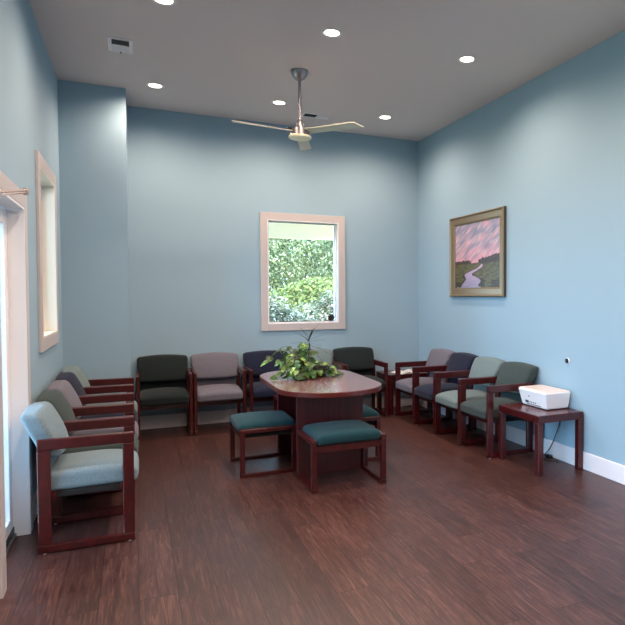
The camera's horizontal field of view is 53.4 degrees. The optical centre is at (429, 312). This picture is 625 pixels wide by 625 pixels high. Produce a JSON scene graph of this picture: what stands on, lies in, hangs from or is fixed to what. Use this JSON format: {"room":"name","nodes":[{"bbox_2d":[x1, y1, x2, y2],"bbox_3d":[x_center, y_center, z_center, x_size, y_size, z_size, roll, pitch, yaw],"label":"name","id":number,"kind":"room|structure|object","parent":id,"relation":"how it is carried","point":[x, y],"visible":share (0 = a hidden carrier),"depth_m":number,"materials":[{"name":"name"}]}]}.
{"room":"waiting room","nodes":[
{"label":"waiting room","id":0,"kind":"room"},
{"bbox_2d":[0,0,62,494],"bbox_3d":[-1.610,-0.326,1.658,0.160,3.557,10.730,-1,2,-26],"label":"wall","id":1,"kind":"structure","parent":0,"point":[28,79],"depth_m":4.17,"materials":[{"name":"blue paint"}]},
{"bbox_2d":[0,171,33,598],"bbox_3d":[-2.251,0.341,3.160,0.310,2.135,1.515,-1,2,-26],"label":"door","id":2,"kind":"structure","parent":1,"relation":"in","point":[16,470],"depth_m":3.72,"materials":[{"name":"grey paint"}]},
{"bbox_2d":[33,489,37,519],"bbox_3d":[-1.395,1.383,1.474,0.016,0.150,9.800,-1,2,-26],"label":"baseboard","id":3,"kind":"structure","parent":1,"relation":"attached to","point":[35,502],"depth_m":4.06,"materials":[{"name":"white paint"}]},
{"bbox_2d":[35,149,58,352],"bbox_3d":[-3.159,-0.455,4.845,0.182,1.474,1.101,-1,2,-26],"label":"window","id":4,"kind":"structure","parent":1,"relation":"in","point":[45,179],"depth_m":5.24,"materials":[{"name":"grey paint"}]},
{"bbox_2d":[57,79,130,394],"bbox_3d":[-3.431,-0.461,6.220,0.582,3.557,0.610,-1,2,-26],"label":"wall","id":5,"kind":"structure","parent":0,"point":[92,121],"depth_m":5.94,"materials":[{"name":"blue paint"}]},
{"bbox_2d":[126,106,418,415],"bbox_3d":[-2.026,-0.495,7.336,4.087,3.557,0.160,-1,2,-26],"label":"wall","id":6,"kind":"structure","parent":0,"point":[199,186],"depth_m":7.15,"materials":[{"name":"blue paint"}]},
{"bbox_2d":[140,395,411,429],"bbox_3d":[-1.731,1.206,7.432,3.489,0.150,0.016,-1,2,-26],"label":"baseboard","id":7,"kind":"structure","parent":6,"relation":"attached to","point":[215,416],"depth_m":7.00,"materials":[{"name":"white paint"}]},
{"bbox_2d":[269,222,332,239],"bbox_3d":[-1.726,-1.149,8.048,5.305,0.260,0.890,-1,2,-26],"label":"roof eave","id":8,"kind":"object","parent":6,"relation":"attached to","point":[276,230],"visible":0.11,"depth_m":8.40,"materials":[{"name":"beige paint"}]},
{"bbox_2d":[260,212,344,330],"bbox_3d":[-1.593,-0.498,7.536,1.055,1.430,0.182,-1,2,-26],"label":"window","id":9,"kind":"structure","parent":6,"relation":"in","point":[338,222],"depth_m":7.48,"materials":[{"name":"grey paint"}]},
{"bbox_2d":[328,314,334,320],"bbox_3d":[-1.259,0.064,7.692,0.084,0.084,0.024,-1,2,-26],"label":"disc","id":10,"kind":"object","parent":9,"relation":"attached to","point":[331,317],"visible":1,"depth_m":7.68,"materials":[{"name":"black plastic"}]},
{"bbox_2d":[0,405,624,624],"bbox_3d":[0.299,1.482,2.646,4.407,0.120,10.730,-1,2,-26],"label":"floor","id":11,"kind":"structure","parent":0,"point":[454,534],"depth_m":3.61,"materials":[{"name":"wood"}]},
{"bbox_2d":[21,401,138,553],"bbox_3d":[-2.167,0.974,3.799,0.606,0.830,0.538,-1,2,-26],"label":"armchair","id":12,"kind":"object","parent":11,"relation":"on","point":[59,474],"visible":1,"depth_m":3.62,"materials":[{"name":"grey fabric"}]},
{"bbox_2d":[35,389,138,514],"bbox_3d":[-2.406,0.960,4.289,0.606,0.830,0.538,-1,2,-26],"label":"armchair","id":13,"kind":"object","parent":11,"relation":"on","point":[55,397],"visible":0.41,"depth_m":4.18,"materials":[{"name":"brown wood"}]},
{"bbox_2d":[47,380,138,486],"bbox_3d":[-2.643,0.946,4.780,0.606,0.830,0.538,-1,2,-26],"label":"armchair","id":14,"kind":"object","parent":11,"relation":"on","point":[64,386],"visible":0.3,"depth_m":4.66,"materials":[{"name":"grey fabric"}]},
{"bbox_2d":[55,372,137,422],"bbox_3d":[-2.886,0.931,5.268,0.606,0.830,0.538,-1,2,-26],"label":"armchair","id":15,"kind":"object","parent":11,"relation":"on","point":[70,377],"visible":0.27,"depth_m":5.19,"materials":[{"name":"brown wood"}]},
{"bbox_2d":[63,366,137,410],"bbox_3d":[-3.126,0.917,5.758,0.606,0.830,0.538,-1,2,-26],"label":"armchair","id":16,"kind":"object","parent":11,"relation":"on","point":[76,370],"visible":0.23,"depth_m":5.74,"materials":[{"name":"brown wood"}]},
{"bbox_2d":[136,354,192,440],"bbox_3d":[-2.876,0.894,6.526,0.538,0.830,0.606,-1,2,-26],"label":"armchair","id":17,"kind":"object","parent":11,"relation":"on","point":[165,380],"visible":0.97,"depth_m":6.56,"materials":[{"name":"fabric"}]},
{"bbox_2d":[190,352,246,434],"bbox_3d":[-2.381,0.886,6.768,0.538,0.830,0.606,-1,2,-26],"label":"armchair","id":18,"kind":"object","parent":11,"relation":"on","point":[215,374],"visible":0.94,"depth_m":6.80,"materials":[{"name":"grey fabric"}]},
{"bbox_2d":[230,410,295,477],"bbox_3d":[-1.470,1.114,5.289,0.484,0.460,0.605,-1,2,-26],"label":"stool","id":19,"kind":"object","parent":11,"relation":"on","point":[274,422],"visible":0.98,"depth_m":5.10,"materials":[{"name":"brown wood"}]},
{"bbox_2d":[243,350,286,411],"bbox_3d":[-1.861,0.878,7.023,0.538,0.830,0.606,-1,2,-26],"label":"armchair","id":20,"kind":"object","parent":11,"relation":"on","point":[257,391],"visible":0.51,"depth_m":7.06,"materials":[{"name":"fabric"}]},
{"bbox_2d":[273,395,276,409],"bbox_3d":[-1.351,1.076,6.575,0.605,0.460,0.484,-1,2,-26],"label":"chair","id":21,"kind":"object","parent":11,"relation":"on","point":[274,396],"visible":0.02,"depth_m":6.62,"materials":[{"name":"brown wood"}]},
{"bbox_2d":[289,348,344,369],"bbox_3d":[-1.367,0.870,7.264,0.538,0.830,0.606,-1,2,-26],"label":"armchair","id":22,"kind":"object","parent":11,"relation":"on","point":[326,357],"visible":0.14,"depth_m":7.45,"materials":[{"name":"grey fabric"}]},
{"bbox_2d":[260,369,381,475],"bbox_3d":[-1.011,0.969,5.448,0.880,0.740,1.620,-1,2,-26],"label":"meeting table","id":23,"kind":"object","parent":11,"relation":"on","point":[327,398],"visible":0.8,"depth_m":5.09,"materials":[{"name":"brown wood"}]},
{"bbox_2d":[260,323,343,379],"bbox_3d":[-1.119,0.349,5.545,0.569,0.493,0.675,1,2,30],"label":"potted plant","id":24,"kind":"object","parent":23,"relation":"on","point":[302,368],"visible":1,"depth_m":5.49,"materials":[{"name":"green plant"}]},
{"bbox_2d":[297,420,385,493],"bbox_3d":[-0.719,1.126,4.875,0.605,0.460,0.484,-1,2,-26],"label":"stool","id":25,"kind":"object","parent":11,"relation":"on","point":[330,436],"visible":1,"depth_m":4.73,"materials":[{"name":"teal fabric"}]},
{"bbox_2d":[333,347,387,416],"bbox_3d":[-0.873,0.863,7.506,0.538,0.830,0.606,-1,2,-26],"label":"armchair","id":26,"kind":"object","parent":11,"relation":"on","point":[358,360],"visible":0.51,"depth_m":7.60,"materials":[{"name":"fabric"}]},
{"bbox_2d":[363,404,380,460],"bbox_3d":[-0.788,1.103,5.650,0.484,0.460,0.605,-1,2,-26],"label":"stool","id":27,"kind":"object","parent":11,"relation":"on","point":[370,416],"visible":0.2,"depth_m":5.47,"materials":[{"name":"brown wood"}]},
{"bbox_2d":[376,369,426,414],"bbox_3d":[-0.338,1.018,7.836,0.590,0.498,0.455,-1,2,-26],"label":"side table","id":28,"kind":"object","parent":11,"relation":"on","point":[391,376],"visible":0.52,"depth_m":7.58,"materials":[{"name":"brown wood"}]},
{"bbox_2d":[391,369,421,373],"bbox_3d":[-0.273,0.758,7.797,0.400,0.025,0.260,-1,2,-38],"label":"magazine","id":29,"kind":"object","parent":28,"relation":"on","point":[408,371],"visible":0.47,"depth_m":7.73,"materials":[{"name":"white paper"}]},
{"bbox_2d":[395,349,455,423],"bbox_3d":[-0.065,0.868,7.313,0.606,0.830,0.538,-1,2,-26],"label":"armchair","id":30,"kind":"object","parent":11,"relation":"on","point":[437,357],"visible":0.52,"depth_m":7.36,"materials":[{"name":"grey fabric"}]},
{"bbox_2d":[414,352,478,433],"bbox_3d":[0.175,0.882,6.823,0.606,0.830,0.538,-1,2,-26],"label":"armchair","id":31,"kind":"object","parent":11,"relation":"on","point":[458,361],"visible":0.52,"depth_m":6.85,"materials":[{"name":"brown wood"}]},
{"bbox_2d":[435,357,505,444],"bbox_3d":[0.415,0.896,6.333,0.606,0.830,0.538,-1,2,-26],"label":"armchair","id":32,"kind":"object","parent":11,"relation":"on","point":[481,366],"visible":0.59,"depth_m":6.36,"materials":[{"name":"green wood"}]},
{"bbox_2d":[459,362,537,458],"bbox_3d":[0.655,0.911,5.844,0.606,0.830,0.538,-1,2,-26],"label":"armchair","id":33,"kind":"object","parent":11,"relation":"on","point":[511,375],"visible":0.7,"depth_m":5.72,"materials":[{"name":"brown wood"}]},
{"bbox_2d":[498,402,582,475],"bbox_3d":[0.969,1.091,5.340,0.472,0.498,0.610,-1,2,-26],"label":"side table","id":34,"kind":"object","parent":11,"relation":"on","point":[539,416],"visible":0.84,"depth_m":5.16,"materials":[{"name":"brown wood"}]},
{"bbox_2d":[519,385,569,462],"bbox_3d":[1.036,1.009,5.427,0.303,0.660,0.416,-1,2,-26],"label":"printer","id":35,"kind":"object","parent":34,"relation":"on","point":[545,397],"visible":0.85,"depth_m":5.28,"materials":[{"name":"white plastic"}]},
{"bbox_2d":[29,0,624,140],"bbox_3d":[0.295,-2.194,2.536,4.407,0.120,10.730,-1,2,-26],"label":"ceiling","id":36,"kind":"structure","parent":0,"point":[397,59],"depth_m":5.13,"materials":[{"name":"grey paint"}]},
{"bbox_2d":[107,36,132,53],"bbox_3d":[-2.551,-2.195,4.974,0.184,0.018,0.300,-1,2,-26],"label":"ceiling vent","id":37,"kind":"object","parent":36,"relation":"in","point":[115,44],"visible":1,"depth_m":4.96,"materials":[{"name":"silver metal"}]},
{"bbox_2d":[146,83,163,88],"bbox_3d":[-2.701,-2.228,5.936,0.168,0.008,0.168,-1,2,-26],"label":"recessed light","id":38,"kind":"object","parent":36,"relation":"in","point":[152,85],"visible":1,"depth_m":5.93,"materials":[{"name":"white"}]},
{"bbox_2d":[152,0,176,5],"bbox_3d":[-1.857,-2.178,4.212,0.168,0.008,0.168,-1,2,-26],"label":"recessed light","id":39,"kind":"object","parent":36,"relation":"in","point":[161,2],"visible":1,"depth_m":4.24,"materials":[{"name":"white"}]},
{"bbox_2d":[271,100,286,104],"bbox_3d":[-1.615,-2.245,6.467,0.168,0.008,0.168,-1,2,-26],"label":"recessed light","id":40,"kind":"object","parent":36,"relation":"in","point":[276,102],"visible":1,"depth_m":6.45,"materials":[{"name":"white"}]},
{"bbox_2d":[232,68,362,150],"bbox_3d":[-1.315,-1.910,5.611,1.085,0.628,1.175,-1,2,-26],"label":"ceiling fan","id":41,"kind":"object","parent":36,"relation":"hanging from","point":[299,133],"visible":1,"depth_m":5.50,"materials":[{"name":"silver metal"}]},
{"bbox_2d":[301,112,330,119],"bbox_3d":[-1.311,-2.259,6.944,0.310,0.010,0.144,-1,2,-26],"label":"ceiling vent","id":42,"kind":"object","parent":36,"relation":"in","point":[311,115],"visible":1,"depth_m":6.94,"materials":[{"name":"silver metal"}]},
{"bbox_2d":[321,28,342,37],"bbox_3d":[-0.771,-2.195,4.743,0.168,0.008,0.168,-1,2,-26],"label":"recessed light","id":43,"kind":"object","parent":36,"relation":"in","point":[328,32],"visible":1,"depth_m":4.74,"materials":[{"name":"white"}]},
{"bbox_2d":[378,115,391,119],"bbox_3d":[-0.521,-2.262,7.002,0.168,0.008,0.168,-1,2,-26],"label":"recessed light","id":44,"kind":"object","parent":36,"relation":"in","point":[385,117],"visible":1,"depth_m":7.00,"materials":[{"name":"white"}]},
{"bbox_2d":[457,55,475,62],"bbox_3d":[0.323,-2.212,5.278,0.168,0.008,0.168,-1,2,-26],"label":"recessed light","id":45,"kind":"object","parent":36,"relation":"in","point":[467,58],"visible":1,"depth_m":5.28,"materials":[{"name":"white"}]},
{"bbox_2d":[418,30,624,465],"bbox_3d":[2.205,-0.386,3.524,0.160,3.557,10.730,-1,2,-26],"label":"wall","id":46,"kind":"structure","parent":0,"point":[550,150],"depth_m":5.57,"materials":[{"name":"blue paint"}]},
{"bbox_2d":[449,206,506,296],"bbox_3d":[0.509,-0.643,6.750,0.045,0.936,1.183,-1,2,-26],"label":"framed painting","id":47,"kind":"object","parent":46,"relation":"attached to","point":[477,241],"visible":1,"depth_m":6.70,"materials":[{"name":"gold metal"}]},
{"bbox_2d":[419,399,624,484],"bbox_3d":[2.127,1.318,3.536,0.016,0.150,10.410,-1,2,-26],"label":"baseboard","id":48,"kind":"structure","parent":46,"relation":"attached to","point":[600,466],"depth_m":5.38,"materials":[{"name":"white paint"}]},
{"label":"outside","id":49,"kind":"structure","parent":0,"visible":0},
{"bbox_3d":[-3.935,1.426,10.367,30.000,0.180,38.000,-1,2,-26],"label":"ground","id":50,"kind":"structure","parent":49,"visible":0},
{"bbox_2d":[269,290,308,321],"bbox_3d":[-2.540,0.511,9.347,1.803,1.711,0.989,-1,2,-26],"label":"bush","id":51,"kind":"object","parent":50,"relation":"on","point":[287,314],"visible":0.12,"depth_m":9.34,"materials":[{"name":"green plant"}]},
{"bbox_2d":[269,238,314,309],"bbox_3d":[-4.285,-0.992,13.842,3.298,4.450,2.223,-1,2,-18],"label":"tree","id":52,"kind":"object","parent":50,"relation":"on","point":[280,244],"visible":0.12,"depth_m":13.87,"materials":[{"name":"green plant"}]},
{"bbox_2d":[270,276,333,313],"bbox_3d":[-2.155,0.240,12.893,2.460,2.038,0.942,-1,2,-26],"label":"bush","id":53,"kind":"object","parent":50,"relation":"on","point":[303,295],"visible":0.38,"depth_m":12.45,"materials":[{"name":"green plant"}]},
{"bbox_2d":[270,238,333,321],"bbox_3d":[-3.959,-1.895,17.636,5.852,6.027,2.839,-1,2,-34],"label":"tree","id":54,"kind":"object","parent":50,"relation":"on","point":[307,272],"visible":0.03,"depth_m":16.81,"materials":[{"name":"green plant"}]},
{"bbox_2d":[296,289,333,320],"bbox_3d":[-1.763,0.440,11.354,1.976,1.732,0.985,-1,2,-26],"label":"bush","id":55,"kind":"object","parent":50,"relation":"on","point":[319,314],"visible":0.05,"depth_m":11.08,"materials":[{"name":"green plant"}]},
{"bbox_2d":[309,240,333,284],"bbox_3d":[-1.446,-0.962,15.204,3.043,4.302,2.178,-1,2,-23],"label":"tree","id":56,"kind":"object","parent":50,"relation":"on","point":[328,256],"visible":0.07,"depth_m":14.55,"materials":[{"name":"green plant"}]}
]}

